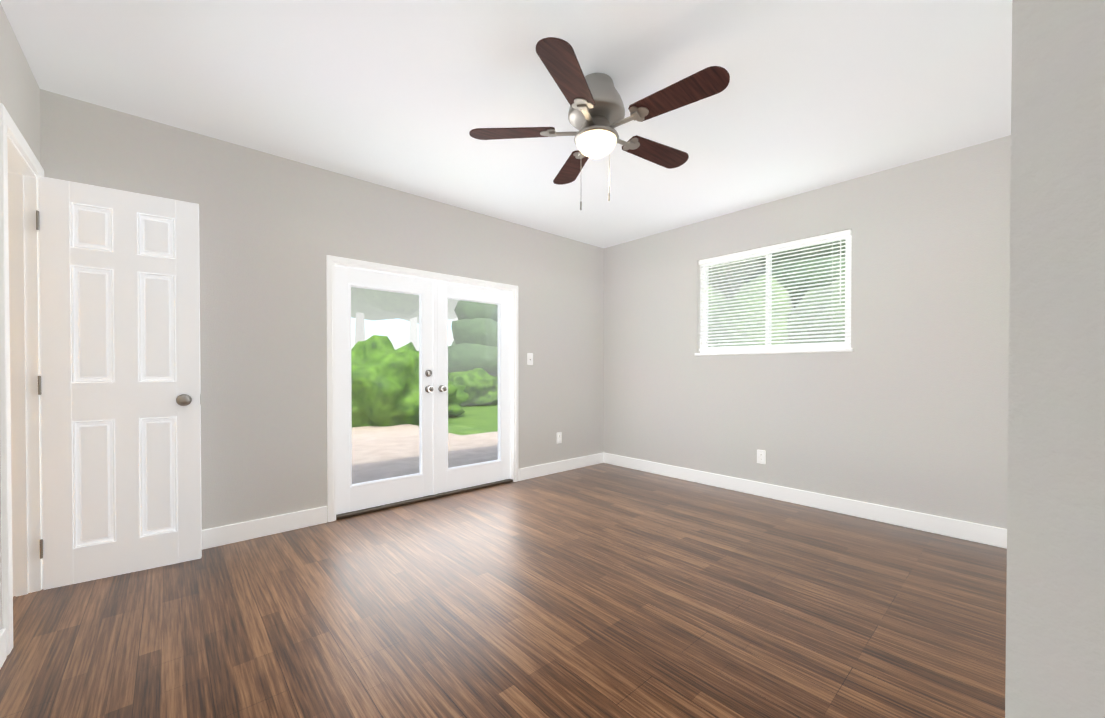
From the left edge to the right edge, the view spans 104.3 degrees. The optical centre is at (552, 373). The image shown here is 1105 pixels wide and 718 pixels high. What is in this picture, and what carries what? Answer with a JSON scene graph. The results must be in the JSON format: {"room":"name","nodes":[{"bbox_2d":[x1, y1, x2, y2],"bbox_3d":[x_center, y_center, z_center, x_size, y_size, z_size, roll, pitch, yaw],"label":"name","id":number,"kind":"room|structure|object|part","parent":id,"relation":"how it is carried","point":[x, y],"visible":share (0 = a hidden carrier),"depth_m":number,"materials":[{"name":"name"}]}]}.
{"room":"empty bedroom","nodes":[
{"label":"empty bedroom","id":0,"kind":"room"},
{"bbox_2d":[0,3,40,629],"bbox_3d":[-1.032,-0.165,0.367,0.120,2.450,4.624,0,1,-42],"label":"wall","id":1,"kind":"structure","parent":0,"point":[19,94],"depth_m":1.80,"materials":[{"name":"beige paint"}]},
{"bbox_2d":[0,628,6,668],"bbox_3d":[-0.728,1.005,0.138,0.014,0.115,3.860,0,1,-42],"label":"baseboard","id":2,"kind":"structure","parent":1,"relation":"attached to","point":[3,648],"depth_m":1.55,"materials":[{"name":"white wood"}]},
{"bbox_2d":[0,103,43,654],"bbox_3d":[-2.316,0.025,1.804,0.152,2.044,0.709,0,1,-42],"label":"door frame","id":3,"kind":"structure","parent":1,"relation":"attached to","point":[21,170],"depth_m":2.01,"materials":[{"name":"white wood"}]},
{"bbox_2d":[36,176,201,589],"bbox_3d":[-2.209,0.046,2.224,0.594,1.972,0.044,0,1,-36],"label":"interior door","id":4,"kind":"structure","parent":1,"relation":"in","point":[120,356],"depth_m":2.20,"materials":[{"name":"white wood"}]},
{"bbox_3d":[-2.443,0.054,2.051,0.010,1.650,0.040,0,1,-36],"label":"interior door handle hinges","id":5,"kind":"part","parent":4,"relation":"part of","materials":[{"name":"silver metal"}]},
{"bbox_2d":[176,394,200,405],"bbox_3d":[-2.012,0.143,2.375,0.102,0.066,0.181,0,1,-36],"label":"door knob","id":6,"kind":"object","parent":4,"relation":"attached to","point":[183,399],"depth_m":2.31,"materials":[{"name":"silver metal"}]},
{"bbox_2d":[40,89,603,529],"bbox_3d":[-1.477,-0.191,3.152,5.671,2.450,0.120,0,1,-42],"label":"wall","id":7,"kind":"structure","parent":0,"point":[274,230],"depth_m":2.84,"materials":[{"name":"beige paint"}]},
{"bbox_2d":[202,506,326,549],"bbox_3d":[-2.048,0.982,2.562,1.280,0.115,0.014,0,1,-42],"label":"baseboard","id":8,"kind":"structure","parent":7,"relation":"attached to","point":[267,526],"depth_m":2.73,"materials":[{"name":"white wood"}]},
{"bbox_2d":[326,255,517,521],"bbox_3d":[-0.984,0.100,3.582,1.663,1.859,0.149,0,1,-42],"label":"french door","id":9,"kind":"structure","parent":7,"relation":"in","point":[332,262],"depth_m":3.52,"materials":[{"name":"white"}]},
{"bbox_3d":[-0.990,0.116,3.589,1.549,1.775,0.058,0,1,-42],"label":"french door panel leaves","id":10,"kind":"part","parent":9,"relation":"part of","materials":[{"name":"white wood"}]},
{"bbox_3d":[-0.992,0.085,3.591,1.343,1.486,0.012,0,1,-42],"label":"panel glass","id":11,"kind":"part","parent":9,"relation":"part of","materials":[{"name":"clear glass"}]},
{"bbox_3d":[-0.956,0.060,3.550,0.180,0.189,0.065,0,1,-42],"label":"french door handle set","id":12,"kind":"part","parent":9,"relation":"part of","materials":[{"name":"silver metal"}]},
{"bbox_2d":[527,353,532,364],"bbox_3d":[-0.216,-0.144,4.190,0.070,0.114,0.016,0,1,-42],"label":"light switch","id":13,"kind":"object","parent":7,"relation":"attached to","point":[529,358],"visible":1,"depth_m":4.18,"materials":[{"name":"white plastic"}]},
{"bbox_2d":[557,432,561,442],"bbox_3d":[0.070,0.663,4.457,0.070,0.114,0.010,0,1,-42],"label":"electrical outlet","id":14,"kind":"object","parent":7,"relation":"attached to","point":[559,437],"visible":1,"depth_m":4.46,"materials":[{"name":"white plastic"}]},
{"bbox_2d":[519,453,603,480],"bbox_3d":[0.121,0.964,4.500,1.185,0.115,0.018,0,1,-42],"label":"baseboard","id":15,"kind":"structure","parent":7,"relation":"attached to","point":[569,464],"depth_m":4.45,"materials":[{"name":"white wood"}]},
{"bbox_2d":[0,463,1006,717],"bbox_3d":[0.105,1.090,1.396,5.671,0.080,4.864,0,1,-42],"label":"floor","id":16,"kind":"structure","parent":0,"point":[604,591],"depth_m":1.83,"materials":[{"name":"brown wood"}]},
{"bbox_2d":[336,479,512,519],"bbox_3d":[-0.999,1.018,3.607,1.555,0.022,0.144,0,1,-42],"label":"threshold","id":17,"kind":"object","parent":16,"relation":"on","point":[390,505],"visible":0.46,"depth_m":3.45,"materials":[{"name":"brown metal"}]},
{"bbox_2d":[0,0,1011,247],"bbox_3d":[0.105,-1.450,1.372,5.671,0.100,4.864,0,1,-42],"label":"ceiling","id":18,"kind":"structure","parent":0,"point":[408,96],"depth_m":2.10,"materials":[{"name":"paint"}]},
{"bbox_2d":[469,37,729,209],"bbox_3d":[0.250,-1.091,2.081,1.181,0.629,1.178,0,1,-42],"label":"ceiling fan","id":19,"kind":"object","parent":18,"relation":"hanging from","point":[596,114],"visible":1,"depth_m":1.98,"materials":[{"name":"brown wood"}]},
{"bbox_3d":[0.213,-1.097,2.085,0.194,0.072,0.194,0,1,-42],"label":"shade globe","id":20,"kind":"part","parent":19,"relation":"part of","materials":[{"name":"white glass"}]},
{"bbox_2d":[351,257,760,323],"bbox_3d":[-2.720,-6.207,16.143,33.215,10.186,35.407,0,1,-42],"label":"sky","id":21,"kind":"structure","parent":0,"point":[387,311],"depth_m":15.49,"materials":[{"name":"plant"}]},
{"bbox_2d":[604,135,1010,528],"bbox_3d":[1.761,-0.196,3.695,0.120,2.450,3.389,0,1,-42],"label":"wall","id":22,"kind":"structure","parent":0,"point":[903,404],"depth_m":3.08,"materials":[{"name":"beige paint"}]},
{"bbox_2d":[757,450,765,463],"bbox_3d":[1.755,0.698,3.613,0.010,0.114,0.070,0,1,-42],"label":"electrical outlet","id":23,"kind":"object","parent":22,"relation":"attached to","point":[761,456],"visible":1,"depth_m":3.61,"materials":[{"name":"white plastic"}]},
{"bbox_2d":[695,348,852,355],"bbox_3d":[1.784,-0.178,3.605,0.077,0.022,1.255,0,1,-42],"label":"window sill","id":24,"kind":"structure","parent":22,"relation":"attached to","point":[789,351],"depth_m":3.48,"materials":[{"name":"white wood"}]},
{"bbox_2d":[700,236,851,352],"bbox_3d":[1.838,-0.626,3.650,0.069,0.876,1.221,0,1,-42],"label":"window","id":25,"kind":"structure","parent":22,"relation":"in","point":[848,266],"depth_m":3.63,"materials":[{"name":"white plastic"}]},
{"bbox_2d":[699,230,851,350],"bbox_3d":[1.788,-0.635,3.605,0.056,0.854,1.209,0,1,-42],"label":"window blind","id":26,"kind":"object","parent":25,"relation":"attached to","point":[830,237],"visible":1,"depth_m":3.52,"materials":[{"name":"white plastic"}]},
{"bbox_2d":[604,453,1006,548],"bbox_3d":[1.662,0.971,3.714,0.018,0.115,3.244,0,1,-42],"label":"baseboard","id":27,"kind":"structure","parent":22,"relation":"attached to","point":[980,533],"depth_m":3.20,"materials":[{"name":"white wood"}]},
{"bbox_2d":[1005,0,1104,717],"bbox_3d":[1.512,-0.174,1.278,3.476,2.450,0.120,0,1,-42],"label":"wall","id":28,"kind":"structure","parent":0,"point":[1055,624],"depth_m":0.14,"materials":[{"name":"beige paint"}]},
{"label":"outside","id":29,"kind":"structure","parent":0,"visible":0},
{"bbox_2d":[415,399,497,435],"bbox_3d":[0.708,1.060,14.130,100.000,0.060,100.000,0,1,-42],"label":"lawn","id":30,"kind":"structure","parent":29,"point":[480,420],"depth_m":9.85,"materials":[{"name":"green plant"}]},
{"bbox_2d":[355,312,457,350],"bbox_3d":[-2.433,-2.587,15.362,25.568,7.250,28.590,0,1,-42],"label":"trunks","id":31,"kind":"object","parent":30,"relation":"on","point":[361,329],"depth_m":16.32,"materials":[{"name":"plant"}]},
{"bbox_2d":[448,300,497,375],"bbox_3d":[-2.589,-2.321,17.509,3.373,5.132,6.852,0,1,9],"label":"conifer","id":32,"kind":"object","parent":31,"relation":"attached to","point":[456,326],"depth_m":14.49,"materials":[{"name":"green plant"}]},
{"bbox_2d":[742,240,845,318],"bbox_3d":[5.253,-2.111,8.486,3.417,4.643,3.400,0,1,9],"label":"conifer","id":33,"kind":"object","parent":31,"relation":"attached to","point":[842,244],"depth_m":7.67,"materials":[{"name":"green plant"}]},
{"bbox_2d":[351,335,497,426],"bbox_3d":[-4.072,0.229,10.778,9.700,2.306,5.734,0,1,-42],"label":"bushes","id":34,"kind":"object","parent":30,"relation":"on","point":[413,390],"depth_m":8.55,"materials":[{"name":"green plant"}]},
{"bbox_2d":[352,424,497,483],"bbox_3d":[-2.203,1.073,6.135,13.000,0.065,5.236,0,1,-42],"label":"patio","id":35,"kind":"structure","parent":30,"relation":"on","point":[456,453],"depth_m":5.84,"materials":[{"name":"beige concrete"}]},
{"bbox_2d":[708,274,844,346],"bbox_3d":[4.325,-0.277,8.658,3.370,3.789,12.937,0,1,-42],"label":"hedge","id":36,"kind":"object","parent":30,"relation":"on","point":[836,287],"depth_m":7.42,"materials":[{"name":"green plant"}]}
]}

